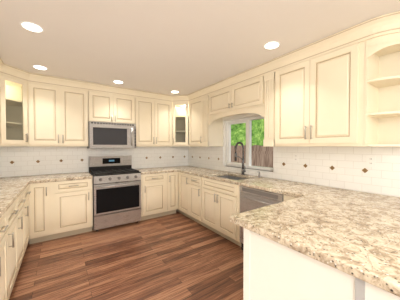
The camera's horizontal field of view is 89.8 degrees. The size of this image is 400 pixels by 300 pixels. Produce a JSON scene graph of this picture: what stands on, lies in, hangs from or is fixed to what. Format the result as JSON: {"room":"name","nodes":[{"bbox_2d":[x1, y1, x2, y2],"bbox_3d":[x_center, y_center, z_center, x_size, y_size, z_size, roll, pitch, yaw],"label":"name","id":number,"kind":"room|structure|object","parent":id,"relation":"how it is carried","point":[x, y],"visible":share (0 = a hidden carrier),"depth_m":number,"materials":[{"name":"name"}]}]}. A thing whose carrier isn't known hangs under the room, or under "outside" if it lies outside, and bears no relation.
{"room":"kitchen","nodes":[
{"label":"kitchen","id":0,"kind":"room"},
{"bbox_2d":[0,146,187,176],"bbox_3d":[-1.793,0.082,3.953,3.853,2.440,0.150,-1,1,-35],"label":"wall","id":1,"kind":"structure","parent":0,"point":[86,146],"depth_m":3.52,"materials":[{"name":"paint"}]},
{"bbox_2d":[0,74,28,145],"bbox_3d":[-2.785,-0.582,2.791,0.608,1.067,0.608,-1,1,-35],"label":"upper cabinet","id":2,"kind":"object","parent":1,"relation":"attached to","point":[14,125],"visible":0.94,"depth_m":2.87,"materials":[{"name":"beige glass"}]},
{"bbox_2d":[28,83,88,145],"bbox_3d":[-2.280,-0.591,3.276,0.771,1.067,0.386,-1,1,-35],"label":"upper cabinet","id":3,"kind":"object","parent":1,"relation":"attached to","point":[57,116],"visible":1,"depth_m":3.12,"materials":[{"name":"wood"}]},
{"bbox_2d":[135,98,171,145],"bbox_3d":[-1.001,-0.606,4.162,0.774,1.067,0.386,-1,1,-35],"label":"upper cabinet","id":4,"kind":"object","parent":1,"relation":"attached to","point":[153,120],"visible":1,"depth_m":4.01,"materials":[{"name":"wood"}]},
{"bbox_2d":[172,102,189,145],"bbox_3d":[-0.368,-0.612,4.465,0.608,1.067,0.608,-1,1,-35],"label":"upper cabinet","id":5,"kind":"object","parent":1,"relation":"attached to","point":[180,123],"visible":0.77,"depth_m":4.25,"materials":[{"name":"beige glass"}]},
{"bbox_2d":[88,91,134,123],"bbox_3d":[-1.641,-0.810,3.715,0.776,0.644,0.386,-1,1,-35],"label":"wall cabinet","id":6,"kind":"object","parent":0,"point":[105,107],"visible":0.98,"depth_m":3.56,"materials":[{"name":"wood"}]},
{"bbox_2d":[87,121,135,147],"bbox_3d":[-1.616,-0.258,3.688,0.776,0.450,0.454,-1,1,-35],"label":"microwave","id":7,"kind":"object","parent":6,"relation":"attached to","point":[109,135],"visible":0.98,"depth_m":3.52,"materials":[{"name":"silver metal"}]},
{"bbox_2d":[9,211,243,299],"bbox_3d":[0.413,1.397,0.790,3.853,0.080,7.900,-1,1,-35],"label":"floor","id":8,"kind":"structure","parent":0,"point":[177,255],"depth_m":2.31,"materials":[{"name":"brown wood"}]},
{"bbox_2d":[0,205,11,299],"bbox_3d":[-1.697,0.917,1.272,0.638,0.864,0.510,-1,1,-35],"label":"base cabinet","id":9,"kind":"object","parent":8,"relation":"on","point":[6,219],"depth_m":1.57,"materials":[{"name":"wood"}]},
{"bbox_2d":[12,197,19,288],"bbox_3d":[-1.936,0.911,1.617,0.638,0.864,0.572,-1,1,-35],"label":"base cabinet","id":10,"kind":"object","parent":8,"relation":"on","point":[14,229],"depth_m":1.91,"materials":[{"name":"wood"}]},
{"bbox_2d":[19,189,27,265],"bbox_3d":[-2.192,0.905,1.987,0.638,0.864,0.572,-1,1,-35],"label":"base cabinet","id":11,"kind":"object","parent":8,"relation":"on","point":[23,196],"depth_m":2.30,"materials":[{"name":"wood"}]},
{"bbox_2d":[25,185,30,241],"bbox_3d":[-2.429,0.899,2.329,0.638,0.864,0.505,-1,1,-35],"label":"base cabinet","id":12,"kind":"object","parent":8,"relation":"on","point":[27,187],"depth_m":2.66,"materials":[{"name":"wood"}]},
{"bbox_2d":[0,175,31,217],"bbox_3d":[-2.245,0.450,2.064,0.649,0.040,2.448,-1,1,-35],"label":"countertop","id":13,"kind":"structure","parent":12,"relation":"on","point":[11,188],"depth_m":2.23,"materials":[{"name":"beige stone"}]},
{"bbox_2d":[29,179,92,243],"bbox_3d":[-2.186,0.884,3.192,0.782,0.863,0.672,-1,1,-35],"label":"base cabinet","id":14,"kind":"object","parent":8,"relation":"on","point":[59,209],"visible":1,"depth_m":2.94,"materials":[{"name":"wood"}]},
{"bbox_2d":[32,172,92,182],"bbox_3d":[-2.175,0.430,3.207,0.744,0.040,0.648,-1,1,-35],"label":"countertop","id":15,"kind":"structure","parent":14,"relation":"on","point":[81,175],"depth_m":3.07,"materials":[{"name":"beige stone"}]},
{"bbox_2d":[89,155,140,230],"bbox_3d":[-1.527,0.713,3.606,0.756,1.190,0.702,-1,1,-35],"label":"gas range","id":16,"kind":"object","parent":8,"relation":"on","point":[116,184],"visible":0.98,"depth_m":3.40,"materials":[{"name":"silver metal"}]},
{"bbox_2d":[141,172,177,220],"bbox_3d":[-0.918,0.869,4.071,0.751,0.863,0.672,-1,1,-35],"label":"base cabinet","id":17,"kind":"object","parent":8,"relation":"on","point":[159,194],"visible":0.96,"depth_m":3.81,"materials":[{"name":"wood"}]},
{"bbox_2d":[176,172,179,212],"bbox_3d":[-0.337,0.863,4.420,0.638,0.864,0.760,-1,1,-35],"label":"base cabinet","id":18,"kind":"object","parent":8,"relation":"on","point":[178,209],"depth_m":4.03,"materials":[{"name":"wood"}]},
{"bbox_2d":[136,167,175,173],"bbox_3d":[-0.945,0.415,4.058,0.704,0.040,0.648,-1,1,-35],"label":"countertop","id":19,"kind":"structure","parent":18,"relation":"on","point":[160,169],"depth_m":3.89,"materials":[{"name":"beige stone"}]},
{"bbox_2d":[172,166,399,213],"bbox_3d":[0.746,0.436,2.840,0.649,0.040,4.578,-1,1,-35],"label":"countertop","id":20,"kind":"structure","parent":18,"relation":"on","point":[284,187],"depth_m":2.23,"materials":[{"name":"beige stone"}]},
{"bbox_2d":[219,176,245,179],"bbox_3d":[0.498,0.547,3.153,0.418,0.188,0.608,-1,1,-35],"label":"sink basin","id":21,"kind":"object","parent":20,"relation":"in","point":[233,177],"visible":0.04,"depth_m":3.40,"materials":[{"name":"silver metal"}]},
{"bbox_2d":[234,142,245,174],"bbox_3d":[0.654,0.136,3.230,0.222,0.543,0.103,-1,1,-35],"label":"faucet","id":22,"kind":"object","parent":20,"relation":"on","point":[242,158],"visible":1,"depth_m":3.26,"materials":[{"name":"silver metal"}]},
{"bbox_2d":[180,172,187,216],"bbox_3d":[-0.027,0.870,3.972,0.638,0.864,0.438,-1,1,-35],"label":"base cabinet","id":23,"kind":"object","parent":8,"relation":"on","point":[183,176],"depth_m":3.83,"materials":[{"name":"wood"}]},
{"bbox_2d":[188,174,231,227],"bbox_3d":[0.178,0.875,3.677,0.638,0.864,0.530,-1,1,-35],"label":"base cabinet","id":24,"kind":"object","parent":8,"relation":"on","point":[212,205],"depth_m":3.16,"materials":[{"name":"wood"}]},
{"bbox_2d":[240,186,282,250],"bbox_3d":[0.922,0.896,2.539,0.655,0.861,0.620,-1,1,-35],"label":"dishwasher","id":25,"kind":"object","parent":8,"relation":"on","point":[252,198],"visible":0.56,"depth_m":2.43,"materials":[{"name":"silver metal"}]},
{"bbox_2d":[283,195,295,201],"bbox_3d":[1.207,0.901,2.208,0.618,0.864,0.244,-1,1,-35],"label":"base cabinet","id":26,"kind":"object","parent":8,"relation":"on","point":[285,198],"depth_m":2.09,"materials":[{"name":"wood"}]},
{"bbox_2d":[243,228,399,299],"bbox_3d":[0.874,0.923,0.955,0.609,0.864,1.260,-1,1,-35],"label":"base cabinet","id":27,"kind":"object","parent":8,"relation":"on","point":[273,270],"visible":0.48,"depth_m":0.99,"materials":[{"name":"wood"}]},
{"bbox_2d":[230,194,399,296],"bbox_3d":[0.981,0.468,1.057,0.955,0.040,1.380,-1,1,-35],"label":"countertop","id":28,"kind":"structure","parent":27,"relation":"on","point":[356,234],"depth_m":1.09,"materials":[{"name":"beige stone"}]},
{"bbox_2d":[0,0,399,94],"bbox_3d":[0.413,-1.102,0.746,3.853,0.040,7.900,-1,1,-35],"label":"ceiling","id":29,"kind":"structure","parent":0,"point":[182,47],"depth_m":1.92,"materials":[{"name":"paint"}]},
{"bbox_2d":[20,21,43,32],"bbox_3d":[-1.500,-1.097,1.794,0.170,0.006,0.170,-1,1,-35],"label":"recessed light","id":30,"kind":"object","parent":29,"relation":"in","point":[32,27],"visible":1,"depth_m":1.78,"materials":[{"name":"white glass"}]},
{"bbox_2d":[32,65,47,69],"bbox_3d":[-2.160,-1.113,2.711,0.170,0.006,0.170,-1,1,-35],"label":"recessed light","id":31,"kind":"object","parent":29,"relation":"in","point":[40,67],"visible":1,"depth_m":2.70,"materials":[{"name":"white glass"}]},
{"bbox_2d":[113,80,123,83],"bbox_3d":[-1.352,-1.124,3.319,0.170,0.006,0.170,-1,1,-35],"label":"recessed light","id":32,"kind":"object","parent":29,"relation":"in","point":[118,82],"visible":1,"depth_m":3.33,"materials":[{"name":"white glass"}]},
{"bbox_2d":[263,41,279,48],"bbox_3d":[0.758,-1.103,2.117,0.170,0.006,0.170,-1,1,-35],"label":"recessed light","id":33,"kind":"object","parent":29,"relation":"in","point":[272,45],"visible":1,"depth_m":2.11,"materials":[{"name":"white glass"}]},
{"bbox_2d":[188,113,399,196],"bbox_3d":[1.935,0.119,1.822,0.150,2.440,7.600,-1,1,-35],"label":"wall","id":34,"kind":"structure","parent":0,"point":[241,116],"depth_m":3.48,"materials":[{"name":"paint"}]},
{"bbox_2d":[189,97,202,145],"bbox_3d":[0.042,-0.605,4.069,0.386,1.067,0.506,-1,1,-35],"label":"upper cabinet","id":35,"kind":"object","parent":34,"relation":"attached to","point":[196,122],"visible":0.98,"depth_m":3.96,"materials":[{"name":"wood"}]},
{"bbox_2d":[0,147,399,196],"bbox_3d":[-0.483,0.197,2.063,3.549,0.462,4.448,-1,1,-35],"label":"tile backsplash","id":36,"kind":"structure","parent":34,"relation":"attached to","point":[375,170],"depth_m":2.87,"materials":[{"name":"white tile"}]},
{"bbox_2d":[0,11,399,102],"bbox_3d":[-0.386,-1.038,2.196,3.214,0.133,3.635,-1,1,-35],"label":"crown molding","id":37,"kind":"structure","parent":34,"relation":"attached to","point":[385,24],"depth_m":2.62,"materials":[{"name":"wood"}]},
{"bbox_2d":[203,95,222,145],"bbox_3d":[0.241,-0.600,3.803,0.361,1.067,0.153,-1,1,-35],"label":"pilaster","id":38,"kind":"object","parent":34,"relation":"attached to","point":[213,134],"visible":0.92,"depth_m":3.72,"materials":[{"name":"wood"}]},
{"bbox_2d":[209,76,263,124],"bbox_3d":[0.623,-0.782,3.227,0.386,0.683,1.220,-1,1,-35],"label":"wall cabinet","id":39,"kind":"object","parent":34,"relation":"attached to","point":[245,98],"visible":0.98,"depth_m":3.02,"materials":[{"name":"wood"}]},
{"bbox_2d":[223,116,273,172],"bbox_3d":[0.810,-0.107,3.405,0.132,0.878,1.086,-1,1,-35],"label":"window","id":40,"kind":"structure","parent":34,"relation":"in","point":[247,164],"depth_m":3.43,"materials":[{"name":"white plastic"}]},
{"bbox_2d":[263,72,274,145],"bbox_3d":[1.024,-0.580,2.673,0.361,1.067,0.149,-1,1,-35],"label":"pilaster","id":41,"kind":"object","parent":34,"relation":"attached to","point":[269,109],"visible":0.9,"depth_m":2.56,"materials":[{"name":"wood"}]},
{"bbox_2d":[275,41,364,145],"bbox_3d":[1.316,-0.573,2.231,0.386,1.067,0.907,-1,1,-35],"label":"upper cabinet","id":42,"kind":"object","parent":34,"relation":"attached to","point":[319,100],"visible":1,"depth_m":2.04,"materials":[{"name":"wood"}]},
{"bbox_2d":[364,32,399,145],"bbox_3d":[1.691,-0.564,1.734,0.333,1.067,0.333,-1,1,-35],"label":"shelf","id":43,"kind":"object","parent":34,"relation":"attached to","point":[382,97],"visible":0.92,"depth_m":1.84,"materials":[{"name":"beige wood"}]},
{"label":"outside","id":44,"kind":"structure","parent":0,"visible":0},
{"bbox_3d":[1.766,1.697,10.006,8.840,0.100,20.000,-1,1,-35],"label":"ground","id":45,"kind":"structure","parent":44,"visible":0},
{"bbox_2d":[231,119,263,145],"bbox_3d":[2.700,-1.767,10.219,3.800,6.818,9.926,-1,1,-35],"label":"trees","id":46,"kind":"object","parent":45,"relation":"on","point":[238,132],"visible":0.08,"depth_m":9.25,"materials":[{"name":"green plant"}]},
{"bbox_2d":[231,145,272,167],"bbox_3d":[2.190,0.760,6.937,0.060,1.880,13.500,-1,1,-35],"label":"fence","id":47,"kind":"object","parent":45,"relation":"on","point":[261,156],"visible":0.1,"depth_m":7.13,"materials":[{"name":"brown wood"}]}
]}

